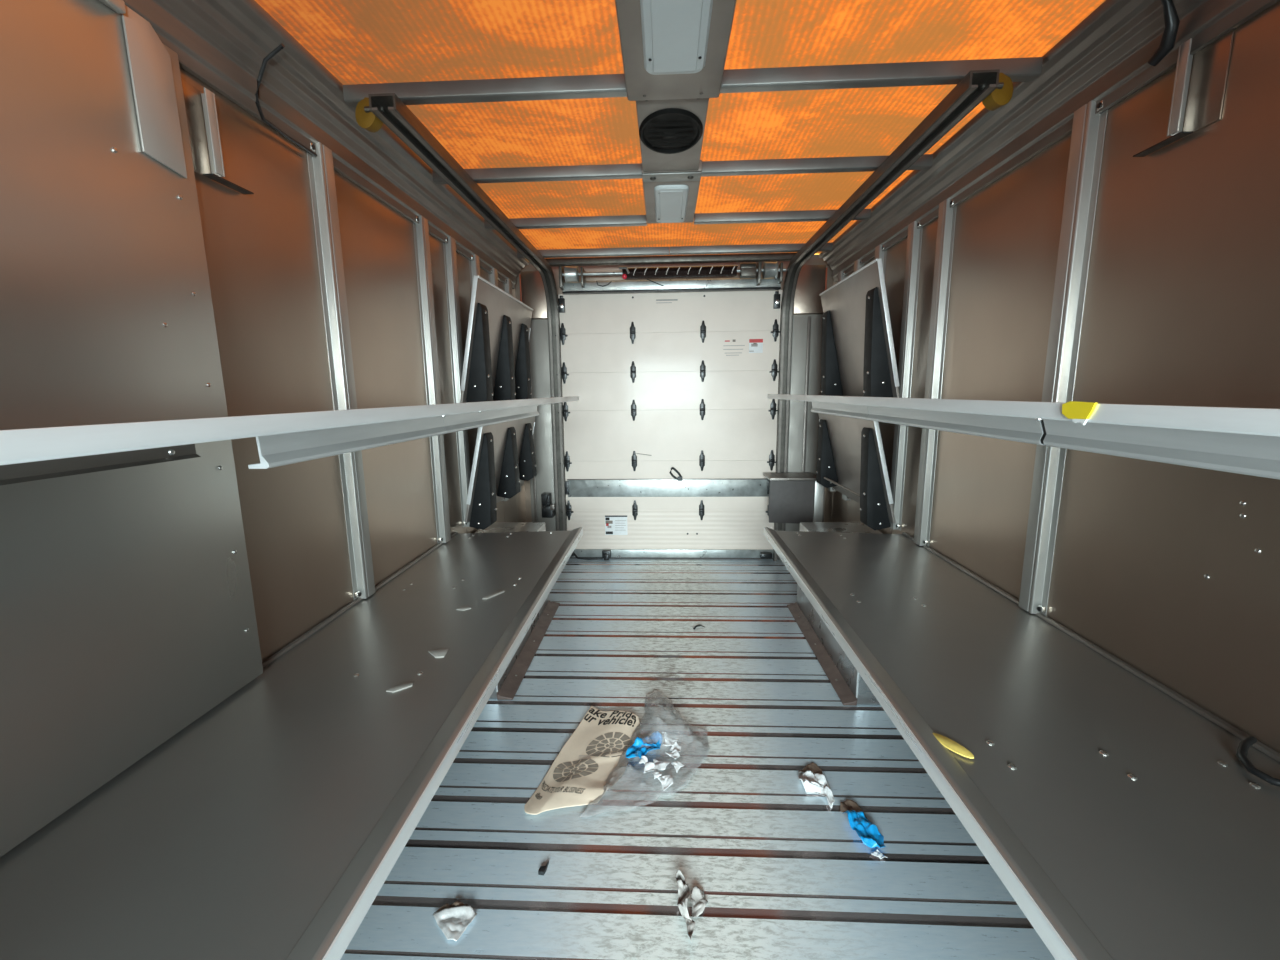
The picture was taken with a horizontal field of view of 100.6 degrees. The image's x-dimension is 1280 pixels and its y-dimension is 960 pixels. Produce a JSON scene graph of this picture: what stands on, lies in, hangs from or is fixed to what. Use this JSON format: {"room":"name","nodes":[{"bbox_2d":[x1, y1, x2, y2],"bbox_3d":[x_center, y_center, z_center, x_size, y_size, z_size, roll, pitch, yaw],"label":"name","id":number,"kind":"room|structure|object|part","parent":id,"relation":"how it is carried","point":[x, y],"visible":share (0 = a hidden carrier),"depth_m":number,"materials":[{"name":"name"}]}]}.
{"room":"vehicle interior","nodes":[
{"label":"vehicle interior","id":0,"kind":"room"},
{"bbox_2d":[179,66,525,661],"bbox_3d":[-0.995,-0.111,1.820,0.060,2.180,4.430,0,10,3],"label":"wall","id":1,"kind":"structure","parent":0,"point":[260,246],"depth_m":1.55,"materials":[{"name":"metal"}]},
{"bbox_2d":[0,0,262,856],"bbox_3d":[-0.999,-0.074,0.409,0.064,1.402,1.633,0,10,3],"label":"panel","id":2,"kind":"object","parent":1,"relation":"attached to","point":[127,610],"visible":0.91,"depth_m":0.94,"materials":[{"name":"metal"}]},
{"bbox_3d":[-0.986,-0.743,0.236,0.018,0.021,1.500,0,10,3],"label":"rail","id":3,"kind":"part","parent":2,"relation":"part of","materials":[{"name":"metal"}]},
{"bbox_2d":[181,79,253,193],"bbox_3d":[-0.979,-0.788,1.221,0.034,0.186,0.175,0,10,3],"label":"bracket","id":4,"kind":"object","parent":1,"relation":"attached to","point":[201,111],"visible":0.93,"depth_m":1.20,"materials":[{"name":"metal"}]},
{"bbox_3d":[-0.996,-0.781,1.177,0.004,0.185,0.085,0,10,3],"label":"plate","id":5,"kind":"part","parent":4,"relation":"part of","materials":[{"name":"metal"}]},
{"bbox_3d":[-0.976,-0.703,1.263,0.026,0.003,0.120,0,10,3],"label":"foot plate","id":6,"kind":"part","parent":4,"relation":"part of","materials":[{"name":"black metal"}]},
{"bbox_2d":[255,43,316,156],"bbox_3d":[-0.947,-1.001,1.414,0.085,0.149,0.287,-4,10,-19],"label":"cable","id":7,"kind":"object","parent":1,"relation":"hanging from","point":[281,46],"visible":1,"depth_m":1.32,"materials":[{"name":"black rubber"}]},
{"bbox_2d":[0,527,582,959],"bbox_3d":[-0.668,0.621,1.209,0.640,0.292,2.954,0,10,3],"label":"shelf","id":8,"kind":"object","parent":1,"relation":"attached to","point":[269,826],"visible":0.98,"depth_m":0.92,"materials":[{"name":"metal"}]},
{"bbox_2d":[386,682,413,692],"bbox_3d":[-0.562,0.486,1.246,0.061,0.003,0.024,-8,12,-39],"label":"chip","id":9,"kind":"object","parent":8,"relation":"on","point":[402,686],"visible":1,"depth_m":1.24,"materials":[{"name":"paint"}]},
{"bbox_2d":[428,648,448,657],"bbox_3d":[-0.537,0.458,1.406,0.051,0.003,0.046,-1,10,-2],"label":"chip","id":10,"kind":"object","parent":8,"relation":"on","point":[438,653],"visible":1,"depth_m":1.41,"materials":[{"name":"paint"}]},
{"bbox_2d":[456,605,470,610],"bbox_3d":[-0.563,0.410,1.703,0.046,0.003,0.037,0,10,3],"label":"chip","id":11,"kind":"object","parent":8,"relation":"on","point":[462,608],"visible":1,"depth_m":1.70,"materials":[{"name":"paint"}]},
{"bbox_2d":[482,590,504,598],"bbox_3d":[-0.499,0.390,1.811,0.026,0.003,0.096,5,11,32],"label":"chip","id":12,"kind":"object","parent":8,"relation":"on","point":[497,592],"visible":1,"depth_m":1.80,"materials":[{"name":"paint"}]},
{"bbox_2d":[123,0,528,288],"bbox_3d":[-0.918,-1.058,1.566,0.124,0.180,4.250,0,10,3],"label":"roof rail","id":13,"kind":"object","parent":1,"relation":"attached to","point":[224,44],"depth_m":1.47,"materials":[{"name":"grey metal"}]},
{"bbox_2d":[306,142,374,599],"bbox_3d":[-0.955,-0.304,1.724,0.030,1.428,0.110,0,10,3],"label":"wall post","id":14,"kind":"object","parent":1,"relation":"attached to","point":[320,168],"visible":0.95,"depth_m":1.68,"materials":[{"name":"metal"}]},
{"bbox_2d":[413,215,450,542],"bbox_3d":[-0.924,-0.415,2.384,0.030,1.428,0.110,0,10,3],"label":"wall post","id":15,"kind":"object","parent":1,"relation":"attached to","point":[421,231],"visible":0.88,"depth_m":2.35,"materials":[{"name":"metal"}]},
{"bbox_2d":[0,396,578,484],"bbox_3d":[-0.653,-0.109,1.090,0.588,0.090,2.964,0,10,3],"label":"shelf","id":16,"kind":"object","parent":15,"relation":"attached to","point":[32,454],"visible":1,"depth_m":0.60,"materials":[{"name":"metal"}]},
{"bbox_2d":[443,236,470,526],"bbox_3d":[-0.910,-0.465,2.684,0.030,1.428,0.110,0,10,3],"label":"wall post","id":17,"kind":"object","parent":1,"relation":"attached to","point":[450,260],"visible":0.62,"depth_m":2.63,"materials":[{"name":"metal"}]},
{"bbox_2d":[469,254,479,294],"bbox_3d":[-0.894,-0.521,3.019,0.030,1.428,0.110,0,10,3],"label":"wall post","id":18,"kind":"object","parent":1,"relation":"attached to","point":[474,265],"visible":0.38,"depth_m":2.88,"materials":[{"name":"metal"}]},
{"bbox_2d":[460,275,533,402],"bbox_3d":[-0.806,-0.739,3.106,0.138,0.652,1.078,0,10,3],"label":"shelf","id":19,"kind":"object","parent":1,"relation":"attached to","point":[496,366],"visible":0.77,"depth_m":2.93,"materials":[{"name":"metal"}]},
{"bbox_2d":[489,268,508,501],"bbox_3d":[-0.879,-0.574,3.334,0.030,1.428,0.110,0,10,3],"label":"wall post","id":20,"kind":"object","parent":1,"relation":"attached to","point":[493,278],"visible":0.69,"depth_m":3.20,"materials":[{"name":"metal"}]},
{"bbox_2d":[465,405,537,529],"bbox_3d":[-0.793,-0.129,3.193,0.152,0.614,1.108,0,10,3],"label":"shelf","id":21,"kind":"object","parent":1,"relation":"attached to","point":[504,453],"visible":0.91,"depth_m":2.97,"materials":[{"name":"metal"}]},
{"bbox_2d":[504,278,521,490],"bbox_3d":[-0.865,-0.624,3.630,0.030,1.428,0.110,0,10,3],"label":"wall post","id":22,"kind":"object","parent":1,"relation":"attached to","point":[507,287],"visible":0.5,"depth_m":3.50,"materials":[{"name":"metal"}]},
{"bbox_2d":[515,255,832,521],"bbox_3d":[0.233,-0.474,3.878,2.300,2.150,0.100,0,10,3],"label":"wall","id":23,"kind":"structure","parent":0,"point":[814,260],"depth_m":3.71,"materials":[{"name":"metal"}]},
{"bbox_2d":[355,93,566,530],"bbox_3d":[-0.690,-0.245,2.745,0.162,2.091,2.266,0,10,3],"label":"door track","id":24,"kind":"object","parent":23,"relation":"attached to","point":[372,112],"visible":0.96,"depth_m":2.25,"materials":[{"name":"metal"}]},
{"bbox_3d":[-0.760,-1.062,1.522,0.055,0.016,0.016,0,10,3],"label":"bumper arm","id":25,"kind":"part","parent":24,"relation":"part of","materials":[{"name":"metal"}]},
{"bbox_2d":[519,271,555,530],"bbox_3d":[-0.728,-0.423,3.845,0.182,2.079,0.071,0,10,3],"label":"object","id":26,"kind":"object","parent":23,"relation":"attached to","point":[532,292],"visible":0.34,"depth_m":3.81,"materials":[{"name":"metal"}]},
{"bbox_3d":[-0.726,-0.265,3.890,0.182,1.754,0.034,0,10,3],"label":"panel","id":27,"kind":"part","parent":26,"relation":"part of","materials":[{"name":"grey metal"}]},
{"bbox_2d":[541,492,554,517],"bbox_3d":[-0.665,0.184,3.886,0.100,0.174,0.114,0,10,3],"label":"box","id":28,"kind":"object","parent":26,"relation":"attached to","point":[548,509],"visible":1,"depth_m":3.86,"materials":[{"name":"black metal"}]},
{"bbox_3d":[-0.685,0.139,3.895,0.060,0.084,0.084,0,10,3],"label":"plate","id":29,"kind":"part","parent":28,"relation":"part of","materials":[{"name":"black metal"}]},
{"bbox_2d":[555,290,782,559],"bbox_3d":[0.216,-0.363,3.830,1.640,1.944,0.101,0,10,3],"label":"door","id":30,"kind":"structure","parent":23,"relation":"in","point":[670,435],"depth_m":3.84,"materials":[{"name":"metal"}]},
{"bbox_3d":[0.228,0.550,4.009,1.560,0.062,0.042,0,10,3],"label":"rail","id":31,"kind":"part","parent":30,"relation":"part of","materials":[{"name":"metal"}]},
{"bbox_2d":[785,265,827,530],"bbox_3d":[1.163,-0.429,3.754,0.212,2.079,0.071,0,10,3],"label":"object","id":32,"kind":"object","parent":23,"relation":"attached to","point":[805,379],"visible":0.5,"depth_m":3.69,"materials":[{"name":"metal"}]},
{"bbox_2d":[773,69,1012,560],"bbox_3d":[1.006,-0.251,2.664,0.162,2.091,2.266,0,10,3],"label":"door track","id":33,"kind":"object","parent":23,"relation":"attached to","point":[994,89],"visible":0.98,"depth_m":2.03,"materials":[{"name":"metal"}]},
{"bbox_2d":[763,472,824,523],"bbox_3d":[1.065,0.129,3.702,0.375,0.330,0.250,0,10,3],"label":"box","id":34,"kind":"object","parent":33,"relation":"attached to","point":[794,497],"visible":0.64,"depth_m":3.59,"materials":[{"name":"grey metal"}]},
{"bbox_3d":[0.953,-1.068,1.440,0.055,0.016,0.016,0,10,3],"label":"bumper arm","id":35,"kind":"part","parent":33,"relation":"part of","materials":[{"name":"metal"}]},
{"bbox_2d":[255,0,1104,257],"bbox_3d":[0.117,-1.157,1.500,2.140,0.003,4.250,0,10,3],"label":"ceiling","id":36,"kind":"structure","parent":0,"point":[356,41],"depth_m":1.52,"materials":[{"name":"orange plastic"}]},
{"bbox_2d":[343,74,626,106],"bbox_3d":[-0.443,-1.118,1.528,0.822,0.043,0.040,0,10,3],"label":"bow","id":37,"kind":"object","parent":36,"relation":"attached to","point":[605,85],"visible":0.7,"depth_m":1.51,"materials":[{"name":"grey metal"}]},
{"bbox_2d":[432,163,641,184],"bbox_3d":[-0.407,-1.217,2.116,0.838,0.043,0.040,0,10,3],"label":"bow","id":38,"kind":"object","parent":36,"relation":"attached to","point":[608,171],"visible":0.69,"depth_m":2.10,"materials":[{"name":"grey metal"}]},
{"bbox_2d":[484,215,646,229],"bbox_3d":[-0.382,-1.319,2.722,0.832,0.043,0.040,0,10,3],"label":"bow","id":39,"kind":"object","parent":36,"relation":"attached to","point":[622,220],"visible":0.89,"depth_m":2.70,"materials":[{"name":"grey metal"}]},
{"bbox_2d":[517,247,668,258],"bbox_3d":[-0.293,-1.420,3.320,0.952,0.043,0.040,0,10,3],"label":"bow","id":40,"kind":"object","parent":36,"relation":"attached to","point":[632,251],"visible":0.93,"depth_m":3.30,"materials":[{"name":"grey metal"}]},
{"bbox_2d":[545,253,795,266],"bbox_3d":[0.191,-1.440,3.475,1.660,0.040,0.060,0,10,3],"label":"header rail","id":41,"kind":"object","parent":36,"relation":"attached to","point":[758,257],"visible":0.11,"depth_m":3.45,"materials":[{"name":"metal"}]},
{"bbox_2d":[558,261,785,294],"bbox_3d":[0.213,-1.361,3.566,1.505,0.166,0.164,0,10,3],"label":"spring counterbalance","id":42,"kind":"object","parent":41,"relation":"attached to","point":[750,279],"visible":1,"depth_m":3.57,"materials":[{"name":"metal"}]},
{"bbox_3d":[-0.528,-1.369,3.612,0.020,0.140,0.140,0,10,3],"label":"bearing plate","id":43,"kind":"part","parent":42,"relation":"part of","materials":[{"name":"metal"}]},
{"bbox_3d":[-0.386,-1.370,3.610,0.015,0.120,0.130,0,10,3],"label":"bearing plate","id":44,"kind":"part","parent":42,"relation":"part of","materials":[{"name":"metal"}]},
{"bbox_3d":[0.790,-1.374,3.549,0.020,0.140,0.140,0,10,3],"label":"bearing plate","id":45,"kind":"part","parent":42,"relation":"part of","materials":[{"name":"metal"}]},
{"bbox_3d":[0.933,-1.375,3.547,0.015,0.120,0.130,0,10,3],"label":"bearing plate","id":46,"kind":"part","parent":42,"relation":"part of","materials":[{"name":"metal"}]},
{"bbox_2d":[641,160,701,223],"bbox_3d":[0.138,-1.259,2.370,0.234,0.054,0.642,0,10,3],"label":"spine cover","id":47,"kind":"object","parent":36,"relation":"attached to","point":[691,178],"visible":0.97,"depth_m":2.18,"materials":[{"name":"metal"}]},
{"bbox_2d":[654,185,688,222],"bbox_3d":[0.141,-1.243,2.414,0.144,0.018,0.460,0,10,3],"label":"ceiling lamp","id":48,"kind":"object","parent":47,"relation":"attached to","point":[670,200],"visible":1,"depth_m":2.35,"materials":[{"name":"white plastic"}]},
{"bbox_2d":[636,98,708,171],"bbox_3d":[0.106,-1.167,1.791,0.215,0.043,0.525,0,10,3],"label":"spine cover","id":49,"kind":"object","parent":36,"relation":"attached to","point":[689,159],"visible":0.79,"depth_m":1.86,"materials":[{"name":"metal"}]},
{"bbox_2d":[639,108,702,153],"bbox_3d":[0.101,-1.134,1.739,0.208,0.010,0.295,0,10,3],"label":"ceiling vent","id":50,"kind":"object","parent":49,"relation":"attached to","point":[669,130],"visible":1,"depth_m":1.72,"materials":[{"name":"black plastic"}]},
{"bbox_2d":[615,0,736,100],"bbox_3d":[0.046,-0.942,0.477,0.263,0.053,2.135,0,10,3],"label":"spine cover","id":51,"kind":"object","parent":36,"relation":"attached to","point":[641,85],"visible":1,"depth_m":1.36,"materials":[{"name":"metal"}]},
{"bbox_2d":[640,0,712,74],"bbox_3d":[0.077,-1.014,1.108,0.155,0.018,0.565,0,10,3],"label":"ceiling lamp","id":52,"kind":"object","parent":51,"relation":"attached to","point":[675,33],"visible":1,"depth_m":1.22,"materials":[{"name":"white plastic"}]},
{"bbox_2d":[669,243,832,254],"bbox_3d":[0.678,-1.423,3.274,0.992,0.043,0.040,0,10,3],"label":"bow","id":53,"kind":"object","parent":36,"relation":"attached to","point":[755,248],"visible":1,"depth_m":3.26,"materials":[{"name":"grey metal"}]},
{"bbox_2d":[694,209,870,224],"bbox_3d":[0.709,-1.322,2.670,0.872,0.043,0.040,0,10,3],"label":"bow","id":54,"kind":"object","parent":36,"relation":"attached to","point":[806,215],"visible":0.9,"depth_m":2.66,"materials":[{"name":"grey metal"}]},
{"bbox_2d":[701,154,932,176],"bbox_3d":[0.672,-1.221,2.065,0.889,0.043,0.040,0,10,3],"label":"bow","id":55,"kind":"object","parent":36,"relation":"attached to","point":[859,163],"visible":0.73,"depth_m":2.05,"materials":[{"name":"grey metal"}]},
{"bbox_2d":[720,57,1042,92],"bbox_3d":[0.656,-1.122,1.476,0.867,0.043,0.040,0,10,3],"label":"bow","id":56,"kind":"object","parent":36,"relation":"attached to","point":[1028,69],"visible":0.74,"depth_m":1.46,"materials":[{"name":"grey metal"}]},
{"bbox_2d":[340,558,1054,959],"bbox_3d":[0.146,0.980,1.949,2.300,0.080,4.430,0,10,3],"label":"floor","id":57,"kind":"structure","parent":0,"point":[782,873],"depth_m":1.56,"materials":[{"name":"metal"}]},
{"bbox_2d":[433,901,476,940],"bbox_3d":[-0.442,1.048,1.277,0.103,0.014,0.078,9,13,44],"label":"scrap","id":58,"kind":"object","parent":57,"relation":"on","point":[453,920],"visible":1,"depth_m":1.27,"materials":[{"name":"white paper"}]},
{"bbox_2d":[475,522,559,699],"bbox_3d":[-0.705,0.576,2.648,0.403,0.504,0.998,0,10,3],"label":"wheel well","id":59,"kind":"object","parent":57,"relation":"on","point":[510,681],"visible":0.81,"depth_m":2.68,"materials":[{"name":"metal"}]},
{"bbox_2d":[538,860,548,874],"bbox_3d":[-0.255,1.028,1.410,0.017,0.012,0.039,2,10,14],"label":"bit","id":60,"kind":"object","parent":57,"relation":"on","point":[542,870],"visible":1,"depth_m":1.40,"materials":[{"name":"black metal"}]},
{"bbox_2d":[524,706,639,814],"bbox_3d":[-0.162,0.950,1.815,0.241,0.027,0.554,2,10,18],"label":"floor mat","id":61,"kind":"object","parent":57,"relation":"on","point":[579,775],"visible":0.98,"depth_m":1.80,"materials":[{"name":"beige paper"}]},
{"bbox_2d":[553,759,597,781],"bbox_3d":[-0.212,0.959,1.753,0.145,0.013,0.119,0,10,3],"label":"print","id":62,"kind":"object","parent":61,"relation":"on","point":[564,770],"depth_m":1.76},
{"bbox_2d":[586,732,633,756],"bbox_3d":[-0.104,0.943,1.888,0.167,0.012,0.135,0,10,3],"label":"print","id":63,"kind":"object","parent":61,"relation":"on","point":[598,744],"depth_m":1.90},
{"bbox_2d":[583,690,706,810],"bbox_3d":[0.078,0.911,1.855,0.314,0.080,0.723,2,10,18],"label":"plastic bag","id":64,"kind":"object","parent":57,"relation":"on","point":[661,706],"visible":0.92,"depth_m":2.00,"materials":[{"name":"clear plastic"}]},
{"bbox_2d":[639,756,647,763],"bbox_3d":[0.011,0.929,1.761,0.030,0.014,0.038,0,10,3],"label":"bit","id":65,"kind":"object","parent":64,"relation":"in","point":[644,759],"visible":1,"depth_m":1.76,"materials":[{"name":"white paper"}]},
{"bbox_2d":[625,731,662,758],"bbox_3d":[0.016,0.916,1.831,0.082,0.026,0.164,8,13,41],"label":"scrap","id":66,"kind":"object","parent":64,"relation":"in","point":[641,746],"visible":1,"depth_m":1.84,"materials":[{"name":"blue plastic"}]},
{"bbox_2d":[644,762,655,772],"bbox_3d":[0.032,0.937,1.730,0.040,0.010,0.049,0,10,3],"label":"bit","id":67,"kind":"object","parent":64,"relation":"in","point":[649,766],"visible":1,"depth_m":1.73,"materials":[{"name":"white paper"}]},
{"bbox_2d":[651,771,661,778],"bbox_3d":[0.053,0.939,1.691,0.036,0.012,0.035,0,10,3],"label":"bit","id":68,"kind":"object","parent":64,"relation":"in","point":[656,774],"visible":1,"depth_m":1.69,"materials":[{"name":"white paper"}]},
{"bbox_2d":[653,759,669,769],"bbox_3d":[0.071,0.939,1.755,0.059,0.010,0.060,0,10,3],"label":"bit","id":69,"kind":"object","parent":64,"relation":"in","point":[659,765],"visible":1,"depth_m":1.75,"materials":[{"name":"white paper"}]},
{"bbox_2d":[657,775,672,790],"bbox_3d":[0.086,0.950,1.679,0.058,0.013,0.064,-5,10,-25],"label":"bit","id":70,"kind":"object","parent":64,"relation":"in","point":[666,781],"visible":1,"depth_m":1.68,"materials":[{"name":"white paper"}]},
{"bbox_2d":[663,735,676,745],"bbox_3d":[0.107,0.915,1.862,0.050,0.009,0.052,1,10,9],"label":"bit","id":71,"kind":"object","parent":64,"relation":"in","point":[668,741],"visible":1,"depth_m":1.86,"materials":[{"name":"white paper"}]},
{"bbox_2d":[665,749,679,758],"bbox_3d":[0.115,0.928,1.790,0.045,0.012,0.045,-6,11,-30],"label":"bit","id":72,"kind":"object","parent":64,"relation":"in","point":[675,754],"visible":1,"depth_m":1.79,"materials":[{"name":"white paper"}]},
{"bbox_2d":[670,741,681,751],"bbox_3d":[0.126,0.923,1.837,0.036,0.012,0.046,3,10,19],"label":"bit","id":73,"kind":"object","parent":64,"relation":"in","point":[675,746],"visible":1,"depth_m":1.84,"materials":[{"name":"white paper"}]},
{"bbox_2d":[671,761,684,771],"bbox_3d":[0.117,0.932,1.734,0.039,0.008,0.043,7,12,39],"label":"bit","id":74,"kind":"object","parent":64,"relation":"in","point":[677,764],"visible":1,"depth_m":1.74,"materials":[{"name":"white paper"}]},
{"bbox_2d":[675,870,707,942],"bbox_3d":[0.127,1.024,1.276,0.081,0.052,0.169,0,10,3],"label":"paper scrap","id":75,"kind":"object","parent":57,"relation":"on","point":[698,900],"visible":1,"depth_m":1.30,"materials":[{"name":"white paper"}]},
{"bbox_2d":[798,762,834,807],"bbox_3d":[0.555,0.957,1.696,0.090,0.035,0.206,0,10,3],"label":"paper scrap","id":76,"kind":"object","parent":57,"relation":"on","point":[814,781],"visible":1,"depth_m":1.69,"materials":[{"name":"white paper"}]},
{"bbox_2d":[787,522,882,704],"bbox_3d":[1.046,0.570,2.565,0.426,0.504,0.998,0,10,3],"label":"wheel well","id":77,"kind":"object","parent":57,"relation":"on","point":[848,684],"visible":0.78,"depth_m":2.54,"materials":[{"name":"metal"}]},
{"bbox_2d":[840,799,887,858],"bbox_3d":[0.637,0.986,1.526,0.074,0.034,0.207,-2,10,-6],"label":"scrap","id":78,"kind":"object","parent":57,"relation":"on","point":[868,832],"visible":1,"depth_m":1.50,"materials":[{"name":"blue plastic"}]},
{"bbox_2d":[824,1,1279,752],"bbox_3d":[1.262,-0.118,1.712,0.060,2.180,4.430,0,10,3],"label":"wall","id":79,"kind":"structure","parent":0,"point":[1182,303],"depth_m":1.27,"materials":[{"name":"metal"}]},
{"bbox_2d":[828,271,845,491],"bbox_3d":[1.302,-0.631,3.527,0.030,1.428,0.110,0,10,3],"label":"wall post","id":80,"kind":"object","parent":79,"relation":"attached to","point":[841,273],"visible":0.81,"depth_m":3.41,"materials":[{"name":"metal"}]},
{"bbox_2d":[842,259,863,500],"bbox_3d":[1.288,-0.582,3.231,0.030,1.428,0.110,0,10,3],"label":"wall post","id":81,"kind":"object","parent":79,"relation":"attached to","point":[857,263],"visible":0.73,"depth_m":3.12,"materials":[{"name":"metal"}]},
{"bbox_2d":[816,413,895,529],"bbox_3d":[1.190,-0.127,3.019,0.158,0.625,0.948,0,10,3],"label":"shelf","id":82,"kind":"object","parent":79,"relation":"attached to","point":[850,452],"visible":0.77,"depth_m":2.81,"materials":[{"name":"metal"}]},
{"bbox_2d":[824,477,859,496],"bbox_3d":[1.193,0.051,3.069,0.016,0.056,0.549,-2,10,-7],"label":"rod","id":83,"kind":"object","parent":82,"relation":"attached to","point":[825,478],"visible":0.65,"depth_m":3.11,"materials":[{"name":"grey metal"}]},
{"bbox_2d":[819,258,899,397],"bbox_3d":[1.184,-0.747,2.930,0.158,0.693,0.918,0,10,3],"label":"shelf","id":84,"kind":"object","parent":79,"relation":"attached to","point":[858,358],"visible":0.82,"depth_m":2.80,"materials":[{"name":"metal"}]},
{"bbox_2d":[875,244,886,279],"bbox_3d":[1.273,-0.529,2.916,0.030,1.428,0.110,0,10,3],"label":"wall post","id":85,"kind":"object","parent":79,"relation":"attached to","point":[879,253],"visible":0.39,"depth_m":2.78,"materials":[{"name":"metal"}]},
{"bbox_2d":[890,221,922,530],"bbox_3d":[1.255,-0.465,2.532,0.030,1.428,0.110,0,10,3],"label":"wall post","id":86,"kind":"object","parent":79,"relation":"attached to","point":[914,238],"visible":0.85,"depth_m":2.49,"materials":[{"name":"metal"}]},
{"bbox_2d":[914,199,956,545],"bbox_3d":[1.242,-0.418,2.256,0.030,1.428,0.110,0,10,3],"label":"wall post","id":87,"kind":"object","parent":79,"relation":"attached to","point":[946,216],"visible":0.92,"depth_m":2.21,"materials":[{"name":"metal"}]},
{"bbox_2d":[763,527,1279,959],"bbox_3d":[0.869,0.615,1.135,0.670,0.292,2.954,0,10,3],"label":"shelf","id":88,"kind":"object","parent":79,"relation":"attached to","point":[1121,815],"visible":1,"depth_m":0.98,"materials":[{"name":"metal"}]},
{"bbox_2d":[933,733,973,758],"bbox_3d":[0.594,0.505,1.011,0.029,0.003,0.082,-5,10,-24],"label":"tag","id":89,"kind":"object","parent":88,"relation":"attached to","point":[948,743],"visible":1,"depth_m":1.00,"materials":[{"name":"yellow plastic"}]},
{"bbox_2d":[1236,736,1279,786],"bbox_3d":[1.133,0.513,0.959,0.092,0.018,0.147,0,10,3],"label":"cable loop","id":90,"kind":"object","parent":88,"relation":"on","point":[1242,751],"visible":1,"depth_m":0.96,"materials":[{"name":"black rubber"}]},
{"bbox_2d":[767,394,1279,479],"bbox_3d":[0.844,-0.118,1.018,0.638,0.086,2.964,0,10,3],"label":"shelf","id":91,"kind":"object","parent":79,"relation":"attached to","point":[1246,441],"visible":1,"depth_m":0.73,"materials":[{"name":"metal"}]},
{"bbox_2d":[818,0,1279,281],"bbox_3d":[1.155,-1.065,1.467,0.124,0.180,4.250,0,10,3],"label":"roof rail","id":92,"kind":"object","parent":79,"relation":"attached to","point":[1106,56],"depth_m":1.51,"materials":[{"name":"grey metal"}]},
{"bbox_2d":[1019,100,1107,614],"bbox_3d":[1.209,-0.298,1.542,0.030,1.428,0.110,0,10,3],"label":"wall post","id":93,"kind":"object","parent":79,"relation":"attached to","point":[1088,128],"visible":1,"depth_m":1.50,"materials":[{"name":"metal"}]},
{"bbox_2d":[1148,0,1179,65],"bbox_3d":[1.134,-0.997,1.148,0.101,0.148,0.048,-9,13,-40],"label":"hanging cable","id":94,"kind":"object","parent":79,"relation":"hanging from","point":[1171,19],"visible":1,"depth_m":1.15,"materials":[{"name":"black rubber"}]},
{"bbox_2d":[1133,29,1234,156],"bbox_3d":[1.187,-0.853,1.169,0.034,0.191,0.175,0,10,3],"label":"bracket","id":95,"kind":"object","parent":79,"relation":"attached to","point":[1200,80],"visible":1,"depth_m":1.14,"materials":[{"name":"metal"}]},
{"bbox_3d":[1.189,-0.764,1.211,0.026,0.003,0.120,0,10,3],"label":"foot plate","id":96,"kind":"part","parent":95,"relation":"part of","materials":[{"name":"black metal"}]},
{"bbox_3d":[1.200,-0.846,1.124,0.004,0.190,0.085,0,10,3],"label":"plate","id":97,"kind":"part","parent":95,"relation":"part of","materials":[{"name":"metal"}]},
{"bbox_2d":[1254,548,1260,553],"bbox_3d":[1.200,0.138,1.032,0.004,0.011,0.011,0,10,3],"label":"rivet","id":98,"kind":"object","parent":79,"relation":"attached to","point":[1257,550],"visible":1,"depth_m":1.03,"materials":[{"name":"metal"}]}
]}

